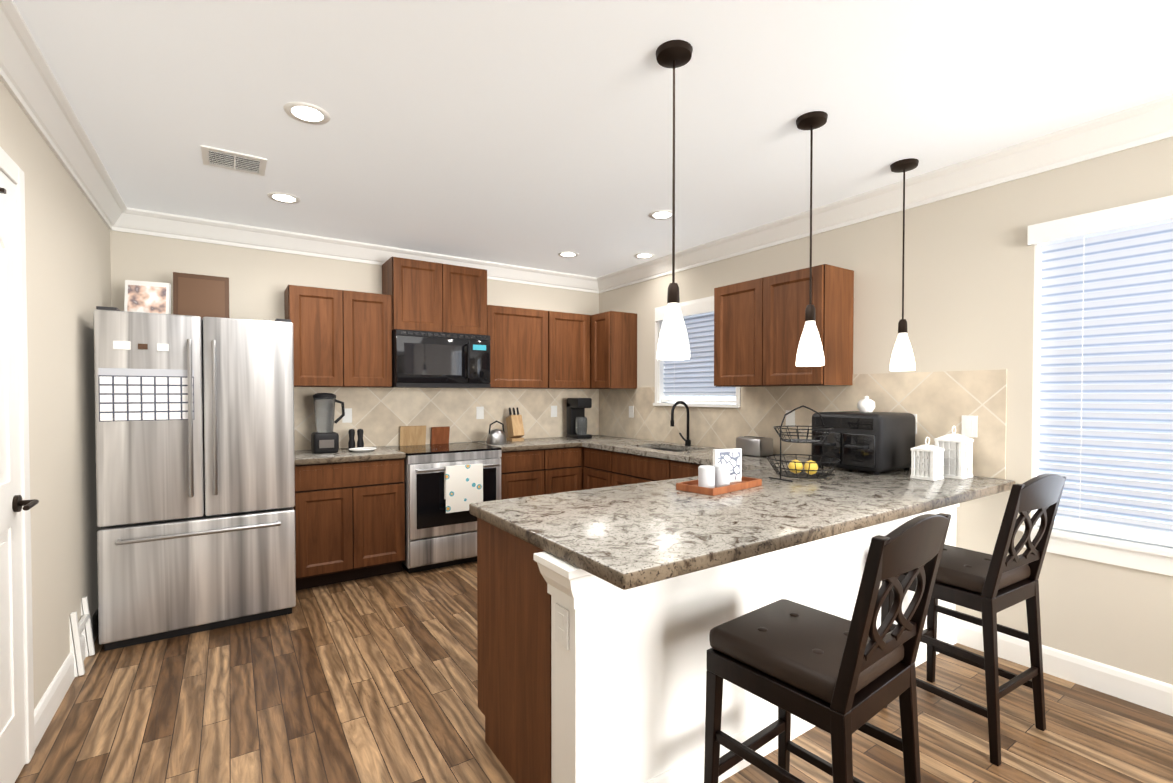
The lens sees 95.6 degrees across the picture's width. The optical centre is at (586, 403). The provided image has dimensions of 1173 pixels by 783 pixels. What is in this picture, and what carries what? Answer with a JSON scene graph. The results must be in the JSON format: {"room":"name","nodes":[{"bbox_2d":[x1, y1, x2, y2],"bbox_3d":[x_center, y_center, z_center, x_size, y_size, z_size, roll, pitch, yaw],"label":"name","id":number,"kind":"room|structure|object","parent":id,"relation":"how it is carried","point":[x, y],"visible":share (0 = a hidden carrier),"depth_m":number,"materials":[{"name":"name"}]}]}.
{"room":"kitchen","nodes":[
{"label":"kitchen","id":0,"kind":"room"},
{"bbox_2d":[0,80,110,708],"bbox_3d":[-1.008,0.063,0.208,0.150,2.590,7.920,-1,1,-34],"label":"wall","id":1,"kind":"structure","parent":0,"point":[68,266],"depth_m":2.41,"materials":[{"name":"beige paint"}]},
{"bbox_2d":[0,147,34,763],"bbox_3d":[-1.829,0.240,1.588,0.019,2.190,0.980,-1,1,-34],"label":"door frame","id":2,"kind":"structure","parent":1,"relation":"attached to","point":[11,170],"depth_m":1.95,"materials":[{"name":"white wood"}]},
{"bbox_2d":[0,170,38,782],"bbox_3d":[-1.806,0.271,1.603,0.071,2.107,0.834,-1,1,-34],"label":"door","id":3,"kind":"structure","parent":1,"relation":"in","point":[12,726],"depth_m":1.85,"materials":[{"name":"white wood"}]},
{"bbox_2d":[34,608,97,748],"bbox_3d":[-0.939,1.293,0.275,0.015,0.128,7.920,-1,1,-34],"label":"baseboard","id":4,"kind":"structure","parent":1,"relation":"attached to","point":[47,706],"depth_m":2.30,"materials":[{"name":"white wood"}]},
{"bbox_2d":[0,0,131,232],"bbox_3d":[-0.905,-1.162,0.257,0.098,0.142,7.920,-1,1,-34],"label":"crown molding","id":5,"kind":"structure","parent":1,"relation":"attached to","point":[32,84],"depth_m":2.19,"materials":[{"name":"white wood"}]},
{"bbox_2d":[110,230,598,450],"bbox_3d":[-1.550,-0.013,4.703,4.260,2.590,0.150,-1,1,-34],"label":"wall","id":6,"kind":"structure","parent":0,"point":[260,281],"depth_m":3.99,"materials":[{"name":"beige paint"}]},
{"bbox_2d":[284,285,391,387],"bbox_3d":[-1.926,-0.493,4.144,0.718,0.730,0.338,-1,1,-34],"label":"upper cabinet","id":7,"kind":"object","parent":6,"relation":"attached to","point":[342,338],"visible":0.94,"depth_m":3.99,"materials":[{"name":"brown wood"}]},
{"bbox_2d":[128,208,595,292],"bbox_3d":[-1.481,-1.235,4.580,3.720,0.142,0.098,-1,1,-34],"label":"crown molding","id":8,"kind":"structure","parent":6,"relation":"attached to","point":[145,222],"depth_m":4.15,"materials":[{"name":"white wood"}]},
{"bbox_2d":[382,257,486,334],"bbox_3d":[-1.290,-0.876,4.552,0.800,0.578,0.358,-1,1,-34],"label":"upper cabinet","id":9,"kind":"object","parent":6,"relation":"attached to","point":[435,297],"visible":0.92,"depth_m":4.38,"materials":[{"name":"brown wood"}]},
{"bbox_2d":[384,329,490,387],"bbox_3d":[-1.259,-0.358,4.514,0.788,0.448,0.471,-1,1,-34],"label":"microwave","id":10,"kind":"object","parent":9,"relation":"attached to","point":[423,359],"visible":1,"depth_m":4.33,"materials":[{"name":"black metal"}]},
{"bbox_2d":[294,387,598,450],"bbox_3d":[-1.104,0.101,4.908,2.968,0.504,0.008,-1,1,-34],"label":"backsplash","id":11,"kind":"structure","parent":6,"relation":"attached to","point":[380,416],"depth_m":4.76,"materials":[{"name":"tile"}]},
{"bbox_2d":[342,408,351,422],"bbox_3d":[-1.950,0.099,4.331,0.072,0.116,0.006,-1,1,-34],"label":"electrical outlet","id":12,"kind":"object","parent":11,"relation":"attached to","point":[347,418],"visible":0.93,"depth_m":4.33,"materials":[{"name":"white plastic"}]},
{"bbox_2d":[476,407,483,418],"bbox_3d":[-0.995,0.088,4.972,0.072,0.116,0.006,-1,1,-34],"label":"electrical outlet","id":13,"kind":"object","parent":11,"relation":"attached to","point":[479,412],"visible":1,"depth_m":4.97,"materials":[{"name":"white plastic"}]},
{"bbox_2d":[551,406,556,416],"bbox_3d":[-0.331,0.080,5.418,0.072,0.116,0.006,-1,1,-34],"label":"electrical outlet","id":14,"kind":"object","parent":11,"relation":"attached to","point":[553,411],"visible":1,"depth_m":5.42,"materials":[{"name":"white plastic"}]},
{"bbox_2d":[487,305,558,388],"bbox_3d":[-0.679,-0.507,4.981,0.686,0.730,0.338,-1,1,-34],"label":"upper cabinet","id":15,"kind":"object","parent":6,"relation":"attached to","point":[535,349],"depth_m":4.85,"materials":[{"name":"brown wood"}]},
{"bbox_2d":[555,312,590,388],"bbox_3d":[-0.279,-0.512,5.249,0.541,0.730,0.338,-1,1,-34],"label":"upper cabinet","id":16,"kind":"object","parent":6,"relation":"attached to","point":[572,330],"depth_m":5.16,"materials":[{"name":"brown wood"}]},
{"bbox_2d":[13,0,1172,277],"bbox_3d":[0.698,-1.301,1.331,4.260,0.100,8.220,-1,1,-34],"label":"ceiling","id":17,"kind":"structure","parent":0,"point":[537,134],"depth_m":2.23,"materials":[{"name":"white paint"}]},
{"bbox_2d":[201,145,266,176],"bbox_3d":[-1.850,-1.270,2.795,0.280,0.011,0.250,-1,1,-34],"label":"ceiling vent","id":18,"kind":"object","parent":17,"relation":"in","point":[230,160],"visible":0.96,"depth_m":2.78,"materials":[{"name":"white metal"}]},
{"bbox_2d":[267,192,300,203],"bbox_3d":[-1.887,-1.281,3.317,0.184,0.006,0.184,-1,1,-34],"label":"recessed light","id":19,"kind":"object","parent":17,"relation":"in","point":[281,197],"visible":1,"depth_m":3.31,"materials":[{"name":"white"}]},
{"bbox_2d":[283,102,330,124],"bbox_3d":[-1.218,-1.264,2.321,0.184,0.006,0.184,-1,1,-34],"label":"recessed light","id":20,"kind":"object","parent":17,"relation":"in","point":[304,112],"visible":1,"depth_m":2.31,"materials":[{"name":"white"}]},
{"bbox_2d":[558,251,578,256],"bbox_3d":[-0.161,-1.304,4.657,0.184,0.006,0.184,-1,1,-34],"label":"recessed light","id":21,"kind":"object","parent":17,"relation":"in","point":[568,254],"visible":1,"depth_m":4.65,"materials":[{"name":"white"}]},
{"bbox_2d":[634,253,654,258],"bbox_3d":[0.510,-1.304,4.698,0.184,0.006,0.184,-1,1,-34],"label":"recessed light","id":22,"kind":"object","parent":17,"relation":"in","point":[644,255],"visible":1,"depth_m":4.68,"materials":[{"name":"white"}]},
{"bbox_2d":[649,210,675,219],"bbox_3d":[0.516,-1.286,3.630,0.184,0.006,0.184,-1,1,-34],"label":"recessed light","id":23,"kind":"object","parent":17,"relation":"in","point":[661,214],"visible":0.94,"depth_m":3.62,"materials":[{"name":"white"}]},
{"bbox_2d":[656,40,692,359],"bbox_3d":[0.314,-0.710,1.914,0.132,1.099,0.132,-1,1,-34],"label":"pendant light","id":24,"kind":"object","parent":17,"relation":"hanging from","point":[673,343],"visible":1,"depth_m":1.89,"materials":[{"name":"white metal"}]},
{"bbox_2d":[796,111,827,366],"bbox_3d":[1.003,-0.718,2.376,0.132,1.099,0.132,-1,1,-34],"label":"pendant light","id":25,"kind":"object","parent":17,"relation":"hanging from","point":[810,351],"visible":1,"depth_m":2.36,"materials":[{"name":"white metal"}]},
{"bbox_2d":[889,158,918,370],"bbox_3d":[1.692,-0.726,2.839,0.132,1.099,0.132,-1,1,-34],"label":"pendant light","id":26,"kind":"object","parent":17,"relation":"hanging from","point":[902,357],"visible":1,"depth_m":2.82,"materials":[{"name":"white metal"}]},
{"bbox_2d":[15,561,1172,782],"bbox_3d":[0.698,1.389,1.376,4.260,0.100,8.220,-1,1,-34],"label":"floor","id":27,"kind":"structure","parent":0,"point":[371,679],"depth_m":2.25,"materials":[{"name":"brown wood"}]},
{"bbox_2d":[69,596,94,676],"bbox_3d":[-2.536,1.147,2.658,0.074,0.340,0.260,-1,1,-34],"label":"step stool","id":28,"kind":"object","parent":27,"relation":"on","point":[83,626],"visible":0.73,"depth_m":2.58,"materials":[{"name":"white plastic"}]},
{"bbox_2d":[93,306,295,650],"bbox_3d":[-2.414,0.393,3.375,0.914,1.823,0.984,-1,1,-34],"label":"fridge","id":29,"kind":"object","parent":27,"relation":"on","point":[195,461],"visible":1,"depth_m":2.99,"materials":[{"name":"silver metal"}]},
{"bbox_2d":[124,280,170,313],"bbox_3d":[-2.764,-0.640,3.351,0.220,0.254,0.075,0,1,-26],"label":"picture frame","id":30,"kind":"object","parent":29,"relation":"on","point":[147,297],"visible":0.64,"depth_m":3.33,"materials":[{"name":"white plastic"}]},
{"bbox_2d":[173,272,228,319],"bbox_3d":[-2.544,-0.684,3.516,0.300,0.331,0.064,-1,1,-34],"label":"sign board","id":31,"kind":"object","parent":29,"relation":"on","point":[201,296],"visible":0.68,"depth_m":3.50,"materials":[{"name":"brown"}]},
{"bbox_2d":[293,446,405,590],"bbox_3d":[-1.837,0.831,4.044,0.743,0.925,0.642,-1,1,-34],"label":"base cabinet","id":32,"kind":"object","parent":27,"relation":"on","point":[349,507],"visible":0.77,"depth_m":3.80,"materials":[{"name":"brown wood"}]},
{"bbox_2d":[311,393,344,453],"bbox_3d":[-1.949,0.144,4.021,0.225,0.448,0.182,-1,1,-34],"label":"blender","id":33,"kind":"object","parent":32,"relation":"on","point":[324,438],"visible":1,"depth_m":3.95,"materials":[{"name":"black"}]},
{"bbox_2d":[386,442,501,572],"bbox_3d":[-1.174,0.827,4.413,0.760,0.921,0.755,-1,1,-34],"label":"range","id":34,"kind":"object","parent":27,"relation":"on","point":[447,484],"visible":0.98,"depth_m":4.09,"materials":[{"name":"silver metal"}]},
{"bbox_2d":[399,425,425,445],"bbox_3d":[-1.502,0.279,4.600,0.220,0.170,0.042,-1,1,-34],"label":"cutting board","id":35,"kind":"object","parent":34,"relation":"on","point":[412,435],"depth_m":4.59,"materials":[{"name":"brown wood"}]},
{"bbox_2d":[431,426,449,443],"bbox_3d":[-1.302,0.285,4.733,0.160,0.155,0.045,-1,1,-34],"label":"cutting board","id":36,"kind":"object","parent":34,"relation":"on","point":[439,435],"depth_m":4.72,"materials":[{"name":"brown wood"}]},
{"bbox_2d":[472,437,580,494],"bbox_3d":[-0.561,0.817,4.901,0.792,0.925,0.642,-1,1,-34],"label":"base cabinet","id":37,"kind":"object","parent":27,"relation":"on","point":[532,464],"depth_m":4.66,"materials":[{"name":"brown wood"}]},
{"bbox_2d":[486,420,506,444],"bbox_3d":[-0.793,0.253,4.692,0.180,0.207,0.180,-1,1,-34],"label":"kettle","id":38,"kind":"object","parent":37,"relation":"on","point":[496,436],"visible":1,"depth_m":4.63,"materials":[{"name":"silver metal"}]},
{"bbox_2d":[506,408,523,441],"bbox_3d":[-0.672,0.196,4.994,0.120,0.312,0.175,-1,1,-34],"label":"knife block","id":39,"kind":"object","parent":37,"relation":"on","point":[514,424],"visible":1,"depth_m":4.95,"materials":[{"name":"brown wood"}]},
{"bbox_2d":[469,463,960,782],"bbox_3d":[0.580,0.862,2.243,1.860,0.925,1.015,-1,1,-34],"label":"base cabinet","id":40,"kind":"object","parent":27,"relation":"on","point":[622,513],"depth_m":1.89,"materials":[{"name":"grey stone"}]},
{"bbox_2d":[676,448,761,495],"bbox_3d":[0.625,0.308,2.489,0.400,0.172,0.200,-1,1,-42],"label":"decorative tray","id":41,"kind":"object","parent":40,"relation":"on","point":[722,474],"visible":1,"depth_m":2.42,"materials":[{"name":"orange wood"}]},
{"bbox_2d":[766,405,840,481],"bbox_3d":[1.143,0.199,2.811,0.378,0.379,0.366,-1,1,-34],"label":"wire basket","id":42,"kind":"object","parent":40,"relation":"on","point":[795,466],"visible":1,"depth_m":2.78,"materials":[{"name":"black metal"}]},
{"bbox_2d":[557,435,1014,502],"bbox_3d":[0.885,0.831,4.047,0.656,0.925,3.672,-1,1,-34],"label":"countertop","id":43,"kind":"structure","parent":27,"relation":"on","point":[603,458],"depth_m":4.08,"materials":[{"name":"grey stone"}]},
{"bbox_2d":[566,398,591,438],"bbox_3d":[-0.074,0.146,5.342,0.170,0.400,0.220,-1,1,-34],"label":"coffee maker","id":44,"kind":"object","parent":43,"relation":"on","point":[576,423],"visible":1,"depth_m":5.28,"materials":[{"name":"black plastic"}]},
{"bbox_2d":[670,401,690,445],"bbox_3d":[0.770,0.170,4.513,0.220,0.380,0.130,-1,1,-34],"label":"faucet","id":45,"kind":"object","parent":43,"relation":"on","point":[687,442],"visible":1,"depth_m":4.51,"materials":[{"name":"black metal"}]},
{"bbox_2d":[736,436,772,456],"bbox_3d":[1.201,0.306,3.803,0.160,0.132,0.220,-1,1,-34],"label":"toaster","id":46,"kind":"object","parent":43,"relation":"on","point":[754,446],"visible":0.88,"depth_m":3.73,"materials":[{"name":"silver metal"}]},
{"bbox_2d":[811,411,914,474],"bbox_3d":[1.595,0.218,3.103,0.464,0.330,0.420,-1,1,-34],"label":"air fryer oven","id":47,"kind":"object","parent":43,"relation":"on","point":[876,443],"visible":0.96,"depth_m":2.95,"materials":[{"name":"black"}]},
{"bbox_2d":[857,396,874,411],"bbox_3d":[1.651,0.004,3.137,0.096,0.096,0.096,-1,1,-34],"label":"sugar bowl","id":48,"kind":"object","parent":47,"relation":"on","point":[866,404],"visible":0.98,"depth_m":3.11,"materials":[{"name":"white ceramic"}]},
{"bbox_2d":[910,437,943,480],"bbox_3d":[1.766,0.281,2.755,0.112,0.218,0.112,-1,1,-34],"label":"lantern","id":49,"kind":"object","parent":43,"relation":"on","point":[926,461],"visible":1,"depth_m":2.73,"materials":[{"name":"white plastic"}]},
{"bbox_2d":[934,426,973,478],"bbox_3d":[1.943,0.253,2.813,0.132,0.271,0.132,-1,1,-34],"label":"lantern","id":50,"kind":"object","parent":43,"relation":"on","point":[957,455],"visible":0.85,"depth_m":2.77,"materials":[{"name":"white plastic"}]},
{"bbox_2d":[704,513,950,782],"bbox_3d":[0.672,0.804,1.501,0.422,1.065,0.519,-1,1,-38],"label":"stool","id":51,"kind":"object","parent":27,"relation":"on","point":[840,680],"visible":1,"depth_m":1.42,"materials":[{"name":"brown wood"}]},
{"bbox_2d":[881,473,1065,765],"bbox_3d":[1.591,0.793,2.203,0.422,1.064,0.519,-1,1,-31],"label":"stool","id":52,"kind":"object","parent":27,"relation":"on","point":[989,586],"visible":0.88,"depth_m":2.07,"materials":[{"name":"brown wood"}]},
{"bbox_2d":[551,507,956,782],"bbox_3d":[0.963,0.884,2.292,2.489,0.879,0.140,-1,1,-34],"label":"wall","id":53,"kind":"structure","parent":0,"point":[628,688],"depth_m":1.73,"materials":[{"name":"white paint"}]},
{"bbox_2d":[555,603,568,649],"bbox_3d":[-0.074,0.667,1.592,0.006,0.116,0.072,-1,1,-34],"label":"outlet","id":54,"kind":"object","parent":53,"relation":"attached to","point":[561,626],"visible":1,"depth_m":1.59,"materials":[{"name":"white plastic"}]},
{"bbox_2d":[533,503,959,608],"bbox_3d":[0.954,0.510,2.242,2.550,0.130,0.202,-1,1,-34],"label":"trim","id":55,"kind":"structure","parent":53,"relation":"attached to","point":[571,586],"depth_m":1.58,"materials":[{"name":"white wood"}]},
{"bbox_2d":[644,619,956,782],"bbox_3d":[0.954,1.259,2.284,2.489,0.128,0.155,-1,1,-34],"label":"baseboard","id":56,"kind":"structure","parent":53,"relation":"attached to","point":[690,770],"depth_m":1.96,"materials":[{"name":"white wood"}]},
{"bbox_2d":[599,137,1172,684],"bbox_3d":[2.405,0.025,2.499,0.150,2.590,7.920,-1,1,-34],"label":"wall","id":57,"kind":"structure","parent":0,"point":[969,281],"depth_m":2.78,"materials":[{"name":"beige paint"}]},
{"bbox_2d":[591,311,636,388],"bbox_3d":[0.269,-0.511,5.227,0.338,0.730,0.305,-1,1,-34],"label":"upper cabinet","id":58,"kind":"object","parent":57,"relation":"attached to","point":[613,349],"visible":1,"depth_m":5.11,"materials":[{"name":"brown wood"}]},
{"bbox_2d":[653,296,740,407],"bbox_3d":[0.970,-0.430,4.588,0.175,0.912,1.000,-1,1,-34],"label":"window","id":59,"kind":"structure","parent":57,"relation":"in","point":[659,366],"depth_m":4.82,"materials":[{"name":"white wood"}]},
{"bbox_2d":[655,300,735,402],"bbox_3d":[0.952,-0.429,4.576,0.118,0.844,0.960,-1,1,-34],"label":"window blinds","id":60,"kind":"object","parent":59,"relation":"attached to","point":[693,375],"visible":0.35,"depth_m":4.59,"materials":[{"name":"white plastic"}]},
{"bbox_2d":[714,264,853,386],"bbox_3d":[1.321,-0.485,3.660,0.338,0.730,0.870,-1,1,-34],"label":"upper cabinet","id":61,"kind":"object","parent":57,"relation":"attached to","point":[759,323],"visible":1,"depth_m":3.45,"materials":[{"name":"brown wood"}]},
{"bbox_2d":[599,369,1006,478],"bbox_3d":[1.146,0.082,4.231,0.008,0.564,3.618,-1,1,-34],"label":"backsplash","id":62,"kind":"structure","parent":57,"relation":"attached to","point":[939,404],"depth_m":3.53,"materials":[{"name":"tile"}]},
{"bbox_2d":[629,406,633,417],"bbox_3d":[0.443,0.083,5.266,0.006,0.116,0.072,-1,1,-34],"label":"electrical outlet","id":63,"kind":"object","parent":62,"relation":"attached to","point":[631,411],"visible":1,"depth_m":5.26,"materials":[{"name":"white plastic"}]},
{"bbox_2d":[786,410,794,425],"bbox_3d":[1.446,0.108,3.772,0.006,0.116,0.072,-1,1,-34],"label":"electrical outlet","id":64,"kind":"object","parent":62,"relation":"attached to","point":[790,419],"visible":0.91,"depth_m":3.77,"materials":[{"name":"white plastic"}]},
{"bbox_2d":[913,414,916,433],"bbox_3d":[1.892,0.119,3.107,0.006,0.116,0.072,-1,1,-34],"label":"electrical outlet","id":65,"kind":"object","parent":62,"relation":"attached to","point":[915,415],"visible":0.12,"depth_m":3.08,"materials":[{"name":"white plastic"}]},
{"bbox_2d":[961,415,977,437],"bbox_3d":[2.059,0.124,2.858,0.006,0.116,0.072,-1,1,-34],"label":"electrical outlet","id":66,"kind":"object","parent":62,"relation":"attached to","point":[969,426],"visible":0.95,"depth_m":2.86,"materials":[{"name":"white plastic"}]},
{"bbox_2d":[592,94,1172,293],"bbox_3d":[2.302,-1.198,2.409,0.098,0.142,7.920,-1,1,-34],"label":"crown molding","id":67,"kind":"structure","parent":57,"relation":"attached to","point":[1152,121],"depth_m":2.90,"materials":[{"name":"white wood"}]},
{"bbox_2d":[955,618,1172,715],"bbox_3d":[3.286,1.280,1.058,0.015,0.128,4.510,-1,1,-34],"label":"baseboard","id":68,"kind":"structure","parent":57,"relation":"attached to","point":[1149,693],"depth_m":2.48,"materials":[{"name":"white wood"}]},
{"bbox_2d":[1018,245,1172,575],"bbox_3d":[2.666,-0.066,2.067,0.175,1.595,1.535,-1,1,-34],"label":"window","id":69,"kind":"structure","parent":57,"relation":"in","point":[1149,557],"depth_m":2.49,"materials":[{"name":"white wood"}]},
{"bbox_2d":[1027,195,1172,546],"bbox_3d":[2.644,-0.127,2.051,0.108,1.484,1.495,-1,1,-34],"label":"window blinds","id":70,"kind":"object","parent":69,"relation":"attached to","point":[1106,342],"visible":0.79,"depth_m":2.44,"materials":[{"name":"white plastic"}]}
]}

